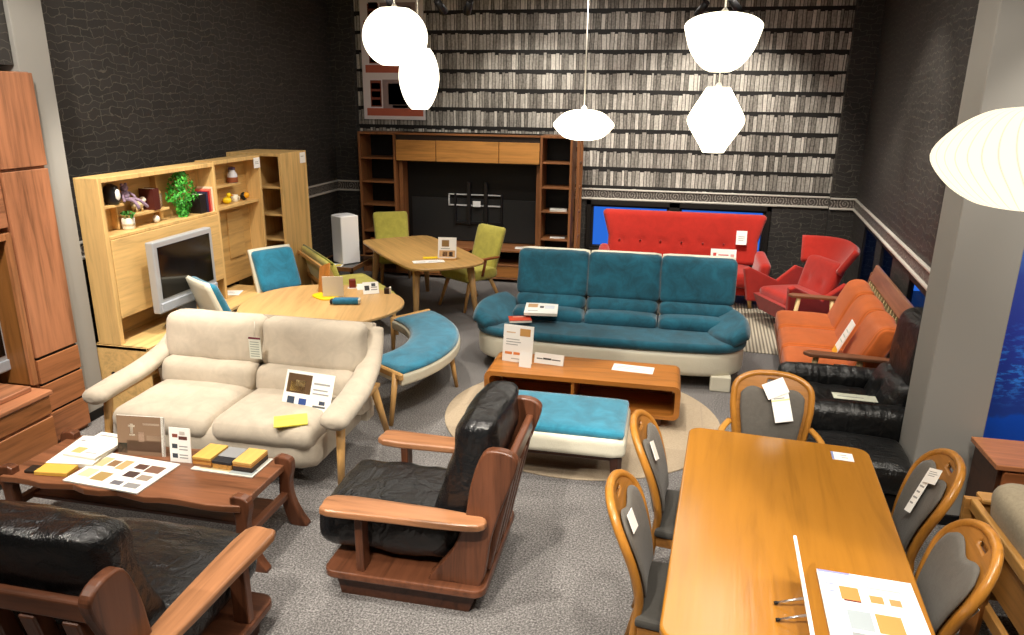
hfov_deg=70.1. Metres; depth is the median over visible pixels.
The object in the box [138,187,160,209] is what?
book
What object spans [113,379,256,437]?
seat cushion
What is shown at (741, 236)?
tag
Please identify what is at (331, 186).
trim
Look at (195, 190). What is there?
book
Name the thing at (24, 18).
column
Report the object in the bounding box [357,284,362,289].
card stand
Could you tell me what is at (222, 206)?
shelf
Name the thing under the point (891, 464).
footstool
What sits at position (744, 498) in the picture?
dining table
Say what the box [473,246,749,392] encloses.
sofa
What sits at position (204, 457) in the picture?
sample
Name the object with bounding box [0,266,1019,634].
floor
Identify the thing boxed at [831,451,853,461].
price card
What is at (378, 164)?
bookcase
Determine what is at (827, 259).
armchair
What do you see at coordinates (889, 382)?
recliner
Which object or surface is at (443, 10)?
track spotlight
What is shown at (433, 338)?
cushion
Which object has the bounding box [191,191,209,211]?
book
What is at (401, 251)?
table
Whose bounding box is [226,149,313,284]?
bookcase
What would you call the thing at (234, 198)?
mug
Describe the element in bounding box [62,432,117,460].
magazine
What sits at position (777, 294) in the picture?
seat cushion
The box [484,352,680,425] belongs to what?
table
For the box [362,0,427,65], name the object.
pendant lamp
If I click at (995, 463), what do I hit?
chest
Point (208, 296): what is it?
shell chair
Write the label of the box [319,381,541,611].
lounge armchair
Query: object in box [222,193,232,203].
duck figurine
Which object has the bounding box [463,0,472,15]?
track spotlight
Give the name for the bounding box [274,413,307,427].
leaflet
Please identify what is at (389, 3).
track spotlight
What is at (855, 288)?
cushion
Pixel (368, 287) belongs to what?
card stand
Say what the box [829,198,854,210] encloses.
trim
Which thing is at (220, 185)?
shelf
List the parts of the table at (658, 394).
panel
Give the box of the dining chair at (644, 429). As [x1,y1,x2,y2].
[629,409,679,607]
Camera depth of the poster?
10.08 m
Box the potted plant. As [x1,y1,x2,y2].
[120,210,135,229]
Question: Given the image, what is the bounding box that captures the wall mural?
[983,251,1023,440]
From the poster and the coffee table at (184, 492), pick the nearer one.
the coffee table at (184, 492)
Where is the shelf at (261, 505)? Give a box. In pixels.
[33,489,273,524]
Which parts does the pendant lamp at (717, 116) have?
lamp shade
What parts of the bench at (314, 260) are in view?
rail, rail, backrest, seat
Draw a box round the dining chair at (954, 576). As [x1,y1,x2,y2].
[914,518,1003,634]
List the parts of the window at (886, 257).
pane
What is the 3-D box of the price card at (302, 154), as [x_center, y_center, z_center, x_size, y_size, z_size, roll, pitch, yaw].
[-2.240,-1.711,7.807,0.003,0.110,0.120,4,17,11]
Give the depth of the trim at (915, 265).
6.52 m
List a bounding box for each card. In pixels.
[253,157,259,167]
[299,152,305,162]
[519,352,531,367]
[534,352,563,365]
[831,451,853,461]
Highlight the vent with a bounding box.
[334,213,354,216]
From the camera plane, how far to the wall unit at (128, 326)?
5.61 m
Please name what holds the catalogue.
on the sofa at (697, 329)
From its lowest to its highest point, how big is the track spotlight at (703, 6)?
0.561 m
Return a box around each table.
[0,429,310,572]
[237,285,403,321]
[326,254,372,274]
[363,235,483,321]
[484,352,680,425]
[659,428,934,634]
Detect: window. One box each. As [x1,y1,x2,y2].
[590,205,668,246]
[680,208,765,251]
[857,225,876,281]
[878,244,893,277]
[906,276,925,307]
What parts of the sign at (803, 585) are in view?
rod, rod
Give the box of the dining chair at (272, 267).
[247,244,300,292]
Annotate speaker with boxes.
[331,213,359,264]
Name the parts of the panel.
post, panel, plate, tv bracket, plate, post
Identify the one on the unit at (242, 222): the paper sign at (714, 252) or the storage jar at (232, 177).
the storage jar at (232, 177)
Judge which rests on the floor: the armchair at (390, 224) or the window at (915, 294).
the armchair at (390, 224)
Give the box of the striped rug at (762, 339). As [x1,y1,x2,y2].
[733,303,777,354]
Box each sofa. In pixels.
[0,500,275,634]
[82,308,389,484]
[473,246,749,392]
[598,209,770,308]
[774,265,913,367]
[959,483,1023,634]
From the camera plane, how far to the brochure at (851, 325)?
5.83 m
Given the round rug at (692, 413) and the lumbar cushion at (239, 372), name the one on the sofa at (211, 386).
the lumbar cushion at (239, 372)
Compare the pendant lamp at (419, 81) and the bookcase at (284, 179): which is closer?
the pendant lamp at (419, 81)
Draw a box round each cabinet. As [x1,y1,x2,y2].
[0,71,90,441]
[0,186,7,228]
[0,233,57,465]
[395,131,544,165]
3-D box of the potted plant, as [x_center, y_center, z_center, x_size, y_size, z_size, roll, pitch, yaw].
[-2.968,-0.754,5.633,0.115,0.147,0.112,4,17,11]
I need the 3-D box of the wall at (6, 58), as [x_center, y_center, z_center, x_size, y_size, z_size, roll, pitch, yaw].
[-4.090,-0.238,2.490,0.630,3.720,5.700,4,17,11]
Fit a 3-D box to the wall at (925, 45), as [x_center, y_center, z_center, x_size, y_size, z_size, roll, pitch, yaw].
[3.683,-1.479,6.916,0.051,3.720,4.950,6,18,16]
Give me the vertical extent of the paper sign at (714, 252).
0.192 m
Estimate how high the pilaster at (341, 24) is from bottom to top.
3.720 m
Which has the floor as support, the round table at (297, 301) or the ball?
the round table at (297, 301)
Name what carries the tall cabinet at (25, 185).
on the floor
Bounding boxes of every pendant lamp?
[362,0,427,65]
[399,0,438,109]
[553,0,613,140]
[684,0,763,71]
[687,2,744,152]
[930,107,1023,211]
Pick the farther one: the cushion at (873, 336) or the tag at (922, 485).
the cushion at (873, 336)
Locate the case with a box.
[330,297,360,303]
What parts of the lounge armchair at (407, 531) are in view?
arm post, armrest, arm post, armrest, board, post, rail, post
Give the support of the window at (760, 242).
in the wall at (506, 66)
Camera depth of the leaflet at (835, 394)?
4.66 m
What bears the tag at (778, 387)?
hanging from the armchair at (751, 411)
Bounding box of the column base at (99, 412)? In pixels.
[89,405,103,421]
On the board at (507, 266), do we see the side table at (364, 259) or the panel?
the panel
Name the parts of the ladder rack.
post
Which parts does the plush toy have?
arm, leg, leg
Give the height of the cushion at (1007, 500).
0.420 m
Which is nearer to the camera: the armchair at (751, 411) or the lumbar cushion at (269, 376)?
the armchair at (751, 411)
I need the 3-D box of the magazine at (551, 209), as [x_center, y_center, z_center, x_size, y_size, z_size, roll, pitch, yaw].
[0.616,-1.433,9.711,0.222,0.022,0.202,2,17,6]
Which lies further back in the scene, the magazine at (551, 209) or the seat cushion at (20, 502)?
the magazine at (551, 209)
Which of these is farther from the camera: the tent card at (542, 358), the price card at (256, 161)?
the price card at (256, 161)
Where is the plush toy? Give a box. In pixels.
[119,182,148,209]
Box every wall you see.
[0,0,13,64]
[40,0,338,342]
[353,0,855,278]
[844,0,978,324]
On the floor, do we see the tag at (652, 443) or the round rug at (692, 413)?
the round rug at (692, 413)
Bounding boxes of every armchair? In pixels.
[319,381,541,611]
[370,211,410,284]
[438,223,505,312]
[718,369,824,443]
[743,235,859,316]
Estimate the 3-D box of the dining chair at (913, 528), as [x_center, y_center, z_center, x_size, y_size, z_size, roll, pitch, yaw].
[1.648,1.025,3.350,0.598,0.947,0.459,6,17,16]
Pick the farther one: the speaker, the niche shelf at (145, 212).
the speaker
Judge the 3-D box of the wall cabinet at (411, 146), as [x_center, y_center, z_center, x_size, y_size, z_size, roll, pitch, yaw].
[-0.563,-2.275,9.795,1.970,0.380,0.400,4,17,11]
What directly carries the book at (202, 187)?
in the wall unit at (128, 326)
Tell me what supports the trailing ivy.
hanging from the wall unit at (128, 326)
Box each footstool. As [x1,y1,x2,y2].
[518,390,629,472]
[806,430,910,511]
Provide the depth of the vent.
8.79 m
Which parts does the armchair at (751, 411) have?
armrest, plate, armrest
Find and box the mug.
[231,194,239,201]
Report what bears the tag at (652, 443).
hanging from the dining chair at (644, 429)
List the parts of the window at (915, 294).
pane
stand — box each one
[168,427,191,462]
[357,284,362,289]
[362,281,378,293]
[438,237,456,259]
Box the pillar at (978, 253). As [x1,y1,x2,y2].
[899,0,1023,515]
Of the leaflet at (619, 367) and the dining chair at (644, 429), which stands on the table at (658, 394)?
the leaflet at (619, 367)
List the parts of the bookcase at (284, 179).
shelf, shelf, shelf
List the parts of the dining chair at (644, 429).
plate, seat rail, seat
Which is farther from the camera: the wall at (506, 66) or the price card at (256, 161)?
the wall at (506, 66)
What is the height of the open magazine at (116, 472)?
0.010 m
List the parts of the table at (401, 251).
leg, leg, leg, leg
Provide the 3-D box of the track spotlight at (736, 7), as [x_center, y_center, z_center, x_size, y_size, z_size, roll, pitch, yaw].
[2.148,-3.187,6.977,0.166,0.521,0.076,-10,20,-32]
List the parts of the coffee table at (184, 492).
leg, leg, leg, leg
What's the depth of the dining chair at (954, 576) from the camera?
2.62 m
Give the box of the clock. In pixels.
[102,184,120,204]
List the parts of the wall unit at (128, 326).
panel, panel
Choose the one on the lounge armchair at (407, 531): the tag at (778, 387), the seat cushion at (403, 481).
the seat cushion at (403, 481)
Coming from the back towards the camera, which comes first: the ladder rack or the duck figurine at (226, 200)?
the ladder rack
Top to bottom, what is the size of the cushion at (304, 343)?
0.352 m
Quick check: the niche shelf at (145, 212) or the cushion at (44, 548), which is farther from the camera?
the niche shelf at (145, 212)
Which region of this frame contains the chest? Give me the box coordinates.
[965,437,1023,496]
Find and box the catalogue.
[508,316,531,322]
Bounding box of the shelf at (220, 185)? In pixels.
[216,182,240,188]
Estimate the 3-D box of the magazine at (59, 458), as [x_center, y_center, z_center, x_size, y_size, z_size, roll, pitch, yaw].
[-2.468,0.778,4.249,0.272,0.024,0.342,2,17,3]
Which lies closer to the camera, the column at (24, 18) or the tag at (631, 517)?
the tag at (631, 517)
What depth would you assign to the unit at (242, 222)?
7.26 m
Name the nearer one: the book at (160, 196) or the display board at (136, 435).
the display board at (136, 435)
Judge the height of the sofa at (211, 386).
0.917 m
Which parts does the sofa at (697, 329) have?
backrest, seat, backrest, backrest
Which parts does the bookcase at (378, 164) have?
shelf, shelf, shelf, shelf, panel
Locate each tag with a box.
[248,322,261,358]
[627,508,637,533]
[650,440,658,459]
[736,231,746,244]
[762,377,788,399]
[771,393,792,422]
[904,471,927,512]
[922,468,941,484]
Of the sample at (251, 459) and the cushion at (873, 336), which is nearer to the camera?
the sample at (251, 459)
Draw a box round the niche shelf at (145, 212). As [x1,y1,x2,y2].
[118,207,168,217]
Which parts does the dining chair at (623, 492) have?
plate, seat rail, seat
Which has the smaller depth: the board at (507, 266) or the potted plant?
the potted plant
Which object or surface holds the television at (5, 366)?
on the cabinet at (27, 427)
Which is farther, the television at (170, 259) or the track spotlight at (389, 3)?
the track spotlight at (389, 3)
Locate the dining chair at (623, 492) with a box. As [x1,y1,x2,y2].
[605,469,668,634]
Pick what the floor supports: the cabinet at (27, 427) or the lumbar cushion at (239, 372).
the cabinet at (27, 427)
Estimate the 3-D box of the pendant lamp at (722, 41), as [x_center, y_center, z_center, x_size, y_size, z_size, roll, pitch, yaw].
[1.272,-2.052,4.285,0.459,1.158,0.459,4,17,11]
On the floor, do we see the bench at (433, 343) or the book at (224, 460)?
the bench at (433, 343)
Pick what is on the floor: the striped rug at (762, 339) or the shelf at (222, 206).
the striped rug at (762, 339)
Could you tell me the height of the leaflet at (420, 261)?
0.003 m
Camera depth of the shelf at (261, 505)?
4.07 m
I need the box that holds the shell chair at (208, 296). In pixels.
[186,275,231,311]
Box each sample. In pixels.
[192,443,227,467]
[232,448,267,472]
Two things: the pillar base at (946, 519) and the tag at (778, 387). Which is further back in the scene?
the pillar base at (946, 519)
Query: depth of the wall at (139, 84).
7.20 m
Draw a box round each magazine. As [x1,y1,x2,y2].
[46,436,117,467]
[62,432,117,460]
[63,453,179,493]
[524,302,557,316]
[550,208,566,211]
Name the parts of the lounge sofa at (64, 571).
rail, post, armrest, board, arm post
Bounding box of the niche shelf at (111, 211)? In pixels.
[104,203,123,228]
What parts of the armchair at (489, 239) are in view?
leg, leg, seat, backrest, armrest, leg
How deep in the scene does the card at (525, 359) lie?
5.75 m
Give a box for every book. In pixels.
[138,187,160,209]
[159,191,162,207]
[187,193,206,213]
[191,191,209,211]
[194,188,212,211]
[195,190,210,211]
[196,186,214,210]
[212,447,246,469]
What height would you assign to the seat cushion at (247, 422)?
0.212 m
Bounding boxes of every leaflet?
[227,290,242,294]
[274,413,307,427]
[412,260,444,263]
[611,363,653,374]
[832,392,877,402]
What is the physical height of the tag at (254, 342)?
0.260 m
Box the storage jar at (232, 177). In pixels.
[227,167,237,182]
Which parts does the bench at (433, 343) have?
frame, leg, leg, frame, leg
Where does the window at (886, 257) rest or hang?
in the wall at (925, 45)
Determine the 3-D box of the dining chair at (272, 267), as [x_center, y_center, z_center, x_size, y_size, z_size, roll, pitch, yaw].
[-2.209,-0.181,7.157,0.615,0.965,0.480,16,23,41]
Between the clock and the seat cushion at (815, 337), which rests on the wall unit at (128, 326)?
the clock
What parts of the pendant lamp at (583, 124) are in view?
lamp shade, cord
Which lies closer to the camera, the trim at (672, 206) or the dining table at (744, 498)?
the dining table at (744, 498)
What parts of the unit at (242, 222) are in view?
panel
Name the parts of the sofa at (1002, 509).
leg, arm panel, rail, rail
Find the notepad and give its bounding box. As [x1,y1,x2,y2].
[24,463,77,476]
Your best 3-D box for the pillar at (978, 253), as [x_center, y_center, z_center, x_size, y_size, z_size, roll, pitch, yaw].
[2.558,-0.596,3.944,0.335,3.720,0.290,4,17,11]
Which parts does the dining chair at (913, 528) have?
plate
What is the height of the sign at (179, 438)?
0.204 m
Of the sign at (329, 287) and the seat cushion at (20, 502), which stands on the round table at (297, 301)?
the sign at (329, 287)
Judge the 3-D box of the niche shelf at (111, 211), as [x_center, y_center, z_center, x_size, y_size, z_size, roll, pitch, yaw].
[-3.036,-0.740,5.466,0.125,0.205,0.273,4,17,11]
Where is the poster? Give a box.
[359,0,425,119]
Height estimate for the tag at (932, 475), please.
0.099 m
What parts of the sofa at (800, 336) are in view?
seat frame, arm post, armrest, arm post, armrest, arm post, rail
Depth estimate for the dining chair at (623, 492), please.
2.90 m
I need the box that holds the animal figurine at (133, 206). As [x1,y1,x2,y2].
[130,197,145,211]
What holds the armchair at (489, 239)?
on the floor
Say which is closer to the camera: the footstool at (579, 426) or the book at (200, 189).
the footstool at (579, 426)
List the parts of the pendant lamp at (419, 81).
lamp shade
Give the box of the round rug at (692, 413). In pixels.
[445,382,719,480]
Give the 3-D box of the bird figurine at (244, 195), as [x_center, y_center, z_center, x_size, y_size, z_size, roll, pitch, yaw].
[-2.645,-1.202,7.228,0.090,0.083,0.063,3,17,9]
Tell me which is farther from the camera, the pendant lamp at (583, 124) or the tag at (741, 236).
the tag at (741, 236)
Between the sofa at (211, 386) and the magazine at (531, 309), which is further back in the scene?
the magazine at (531, 309)
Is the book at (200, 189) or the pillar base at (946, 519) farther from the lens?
the book at (200, 189)
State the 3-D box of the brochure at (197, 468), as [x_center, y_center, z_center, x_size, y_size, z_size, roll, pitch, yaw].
[-1.584,0.831,4.138,0.382,0.008,0.222,5,17,12]
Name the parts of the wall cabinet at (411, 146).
door, door, door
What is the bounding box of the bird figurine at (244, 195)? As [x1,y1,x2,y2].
[240,192,248,199]
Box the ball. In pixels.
[152,215,159,222]
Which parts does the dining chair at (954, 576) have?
plate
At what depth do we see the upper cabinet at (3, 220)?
4.61 m
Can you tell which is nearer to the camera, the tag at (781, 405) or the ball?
the tag at (781, 405)
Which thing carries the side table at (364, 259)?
on the floor
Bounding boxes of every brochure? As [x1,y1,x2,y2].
[191,458,272,477]
[282,369,334,412]
[832,319,854,352]
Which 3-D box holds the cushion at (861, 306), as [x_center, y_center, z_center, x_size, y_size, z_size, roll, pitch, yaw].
[2.943,0.059,6.199,0.326,0.450,0.559,6,17,16]
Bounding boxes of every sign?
[312,263,343,299]
[711,248,736,257]
[773,535,814,634]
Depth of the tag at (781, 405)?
4.03 m
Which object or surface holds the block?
on the round table at (297, 301)
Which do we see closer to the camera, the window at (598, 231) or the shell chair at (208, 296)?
the shell chair at (208, 296)
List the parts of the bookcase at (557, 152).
shelf, shelf, shelf, shelf, panel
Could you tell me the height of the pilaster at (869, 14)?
3.720 m
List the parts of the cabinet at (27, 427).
bay panel, bay frame, drawer, drawer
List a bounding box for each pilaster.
[327,0,362,254]
[824,0,885,286]
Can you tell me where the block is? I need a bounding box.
[348,279,356,288]
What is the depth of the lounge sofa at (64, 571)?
2.55 m
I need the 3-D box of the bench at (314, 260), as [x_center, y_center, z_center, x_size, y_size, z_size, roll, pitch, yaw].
[-1.778,-0.308,7.818,0.772,0.844,1.235,-9,19,-29]
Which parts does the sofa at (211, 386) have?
leg, arm, arm rail, wing panel, seat, leg, arm, wing panel, arm rail, leg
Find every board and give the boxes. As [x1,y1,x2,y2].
[116,415,165,456]
[396,240,534,279]
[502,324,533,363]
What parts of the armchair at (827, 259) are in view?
arm, arm, backrest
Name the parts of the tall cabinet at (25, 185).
door, door, drawer, drawer, drawer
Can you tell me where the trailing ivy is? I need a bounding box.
[165,171,198,217]
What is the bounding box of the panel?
[399,161,539,245]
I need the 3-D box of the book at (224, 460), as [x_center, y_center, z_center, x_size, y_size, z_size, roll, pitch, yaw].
[-1.596,0.798,4.141,0.122,0.051,0.172,4,17,12]
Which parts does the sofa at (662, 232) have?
arm, backrest, seat, arm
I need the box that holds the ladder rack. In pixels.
[573,140,583,248]
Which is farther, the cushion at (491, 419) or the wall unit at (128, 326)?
the wall unit at (128, 326)
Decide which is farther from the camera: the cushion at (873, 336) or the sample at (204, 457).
the cushion at (873, 336)
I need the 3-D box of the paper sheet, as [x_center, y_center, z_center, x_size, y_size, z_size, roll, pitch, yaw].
[1.247,1.023,2.516,0.322,0.014,0.422,5,17,14]
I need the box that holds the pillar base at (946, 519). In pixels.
[938,514,958,524]
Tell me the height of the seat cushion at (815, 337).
0.194 m
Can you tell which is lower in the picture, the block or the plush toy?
the block
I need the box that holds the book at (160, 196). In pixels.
[159,191,162,207]
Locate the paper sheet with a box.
[816,569,930,634]
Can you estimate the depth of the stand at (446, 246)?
7.92 m
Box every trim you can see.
[79,180,338,259]
[338,180,359,190]
[575,187,829,208]
[585,199,771,253]
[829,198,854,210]
[853,199,930,290]
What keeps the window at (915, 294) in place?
in the wall at (925, 45)
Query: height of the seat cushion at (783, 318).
0.191 m
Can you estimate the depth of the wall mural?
4.92 m
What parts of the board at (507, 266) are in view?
drawer, panel, drawer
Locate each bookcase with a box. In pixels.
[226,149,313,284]
[357,130,402,272]
[538,134,576,247]
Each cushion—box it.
[0,500,165,634]
[3,500,105,515]
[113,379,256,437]
[162,354,259,388]
[166,309,267,362]
[212,388,336,449]
[256,363,352,395]
[262,316,367,371]
[320,459,459,557]
[381,310,458,373]
[434,381,518,512]
[518,390,628,438]
[760,284,820,305]
[775,310,835,335]
[778,327,842,353]
[781,346,847,364]
[828,279,874,328]
[835,295,885,348]
[843,311,896,367]
[990,483,1023,558]
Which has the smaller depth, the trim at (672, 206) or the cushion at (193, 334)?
the cushion at (193, 334)
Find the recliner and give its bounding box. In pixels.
[777,307,922,442]
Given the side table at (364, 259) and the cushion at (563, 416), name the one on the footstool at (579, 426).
the cushion at (563, 416)
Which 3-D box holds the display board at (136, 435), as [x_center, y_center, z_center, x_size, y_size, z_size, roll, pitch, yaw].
[-2.142,0.684,4.216,0.290,0.234,0.039,2,17,6]
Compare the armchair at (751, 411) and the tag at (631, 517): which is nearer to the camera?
the tag at (631, 517)
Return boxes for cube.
[384,287,390,293]
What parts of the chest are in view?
drawer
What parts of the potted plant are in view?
pot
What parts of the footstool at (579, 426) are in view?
frame, leg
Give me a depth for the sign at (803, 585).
2.45 m
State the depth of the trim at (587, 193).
9.61 m
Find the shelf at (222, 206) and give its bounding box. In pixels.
[219,198,258,210]
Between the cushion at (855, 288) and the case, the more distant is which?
the cushion at (855, 288)
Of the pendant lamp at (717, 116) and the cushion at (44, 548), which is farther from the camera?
the pendant lamp at (717, 116)
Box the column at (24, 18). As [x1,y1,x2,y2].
[0,0,103,412]
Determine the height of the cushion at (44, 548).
0.613 m
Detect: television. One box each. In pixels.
[0,324,10,373]
[145,227,217,326]
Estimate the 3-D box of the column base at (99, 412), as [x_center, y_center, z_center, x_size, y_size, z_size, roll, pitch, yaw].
[-3.433,0.730,5.627,0.505,0.070,0.290,4,17,11]
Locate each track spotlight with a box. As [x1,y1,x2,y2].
[385,0,392,6]
[433,0,447,14]
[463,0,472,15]
[694,0,709,15]
[728,0,741,11]
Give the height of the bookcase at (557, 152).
1.930 m
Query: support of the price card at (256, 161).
attached to the unit at (242, 222)
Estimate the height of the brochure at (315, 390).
0.229 m
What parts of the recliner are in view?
arm, seat, arm, backrest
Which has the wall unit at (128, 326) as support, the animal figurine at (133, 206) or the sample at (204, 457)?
the animal figurine at (133, 206)
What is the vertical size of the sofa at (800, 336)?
0.940 m
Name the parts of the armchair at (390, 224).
leg, seat, backrest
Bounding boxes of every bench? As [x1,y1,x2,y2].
[297,244,398,334]
[379,309,459,425]
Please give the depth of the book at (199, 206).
6.42 m
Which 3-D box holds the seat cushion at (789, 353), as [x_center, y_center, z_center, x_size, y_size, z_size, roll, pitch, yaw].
[2.504,0.401,5.830,0.644,0.193,0.559,6,17,16]
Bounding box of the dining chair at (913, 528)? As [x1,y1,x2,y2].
[891,448,965,572]
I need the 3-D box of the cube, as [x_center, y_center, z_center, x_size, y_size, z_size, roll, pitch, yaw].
[-1.116,-0.244,6.548,0.060,0.056,0.050,-1,17,-5]
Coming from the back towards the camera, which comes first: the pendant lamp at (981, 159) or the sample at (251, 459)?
the sample at (251, 459)
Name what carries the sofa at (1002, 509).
on the floor
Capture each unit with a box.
[73,162,262,411]
[195,155,266,285]
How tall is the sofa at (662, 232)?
1.044 m
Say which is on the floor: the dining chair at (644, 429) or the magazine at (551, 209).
the dining chair at (644, 429)

